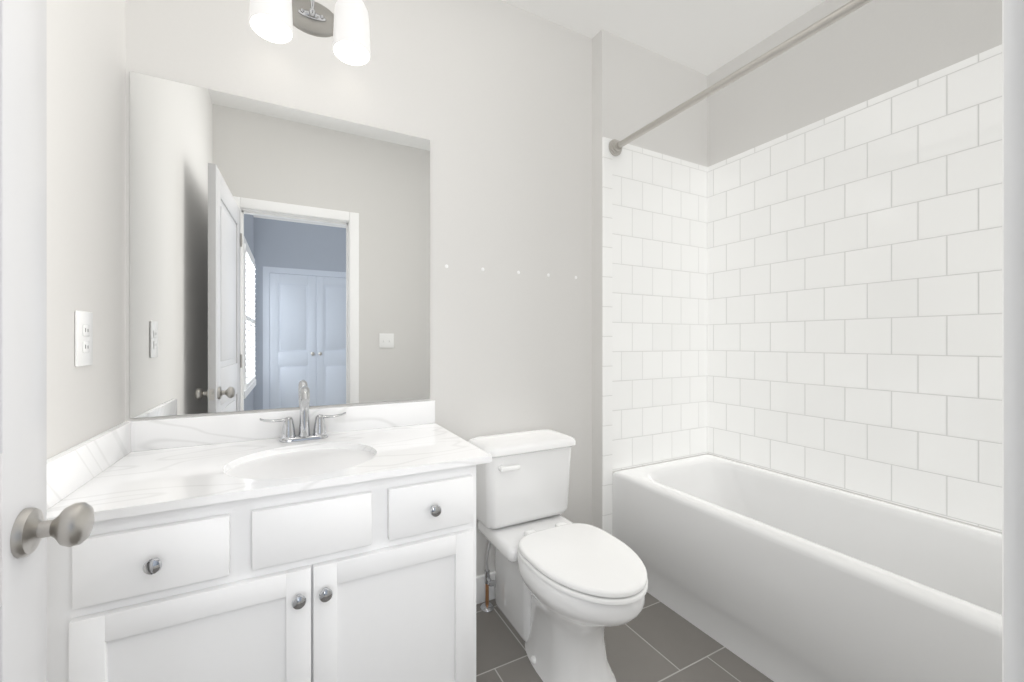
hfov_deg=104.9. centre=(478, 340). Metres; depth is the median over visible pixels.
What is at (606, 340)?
tile strip
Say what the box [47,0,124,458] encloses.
wall
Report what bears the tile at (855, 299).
attached to the wall at (871, 50)
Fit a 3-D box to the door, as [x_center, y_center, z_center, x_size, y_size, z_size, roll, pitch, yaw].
[-0.512,0.139,0.272,0.176,2.073,0.777,0,0,-28]
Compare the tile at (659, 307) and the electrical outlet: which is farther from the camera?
the tile at (659, 307)
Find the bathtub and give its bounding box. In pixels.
[612,454,1001,681]
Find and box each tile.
[612,139,707,470]
[708,44,1001,531]
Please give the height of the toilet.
0.765 m
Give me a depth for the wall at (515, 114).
1.82 m
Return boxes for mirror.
[130,71,429,417]
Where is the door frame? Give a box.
[1002,0,1023,681]
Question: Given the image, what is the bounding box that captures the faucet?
[260,386,345,441]
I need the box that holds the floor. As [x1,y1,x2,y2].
[476,592,773,681]
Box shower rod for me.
[609,0,872,155]
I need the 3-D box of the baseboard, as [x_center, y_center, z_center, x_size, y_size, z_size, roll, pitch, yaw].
[0.191,1.127,1.869,0.915,0.120,0.016,0,0,-25]
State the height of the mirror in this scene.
1.106 m
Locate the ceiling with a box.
[502,0,824,75]
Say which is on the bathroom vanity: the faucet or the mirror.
the faucet
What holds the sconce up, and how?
attached to the wall at (515, 114)
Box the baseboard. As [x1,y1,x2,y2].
[476,571,494,603]
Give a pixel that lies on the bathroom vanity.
(244, 547)
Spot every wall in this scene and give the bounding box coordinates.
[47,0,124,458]
[125,0,706,576]
[707,0,1001,533]
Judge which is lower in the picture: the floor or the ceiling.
the floor
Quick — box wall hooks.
[445,264,576,278]
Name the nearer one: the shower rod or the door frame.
the door frame
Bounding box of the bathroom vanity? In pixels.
[47,400,491,681]
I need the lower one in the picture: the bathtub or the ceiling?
the bathtub
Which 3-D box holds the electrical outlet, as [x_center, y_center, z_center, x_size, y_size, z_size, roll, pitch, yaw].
[-0.998,-0.006,0.996,0.008,0.138,0.084,0,0,-25]
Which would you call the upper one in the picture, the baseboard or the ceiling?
the ceiling
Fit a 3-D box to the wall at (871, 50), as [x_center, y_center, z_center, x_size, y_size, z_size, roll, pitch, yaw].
[1.732,-0.204,1.755,0.120,2.782,1.788,0,0,-25]
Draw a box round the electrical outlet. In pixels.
[75,310,92,366]
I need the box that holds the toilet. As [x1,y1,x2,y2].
[468,429,647,681]
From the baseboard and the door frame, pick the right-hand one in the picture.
the door frame
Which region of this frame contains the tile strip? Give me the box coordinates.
[602,137,611,534]
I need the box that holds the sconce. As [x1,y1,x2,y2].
[249,0,369,65]
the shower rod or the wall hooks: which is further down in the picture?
the wall hooks
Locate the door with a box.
[0,0,94,681]

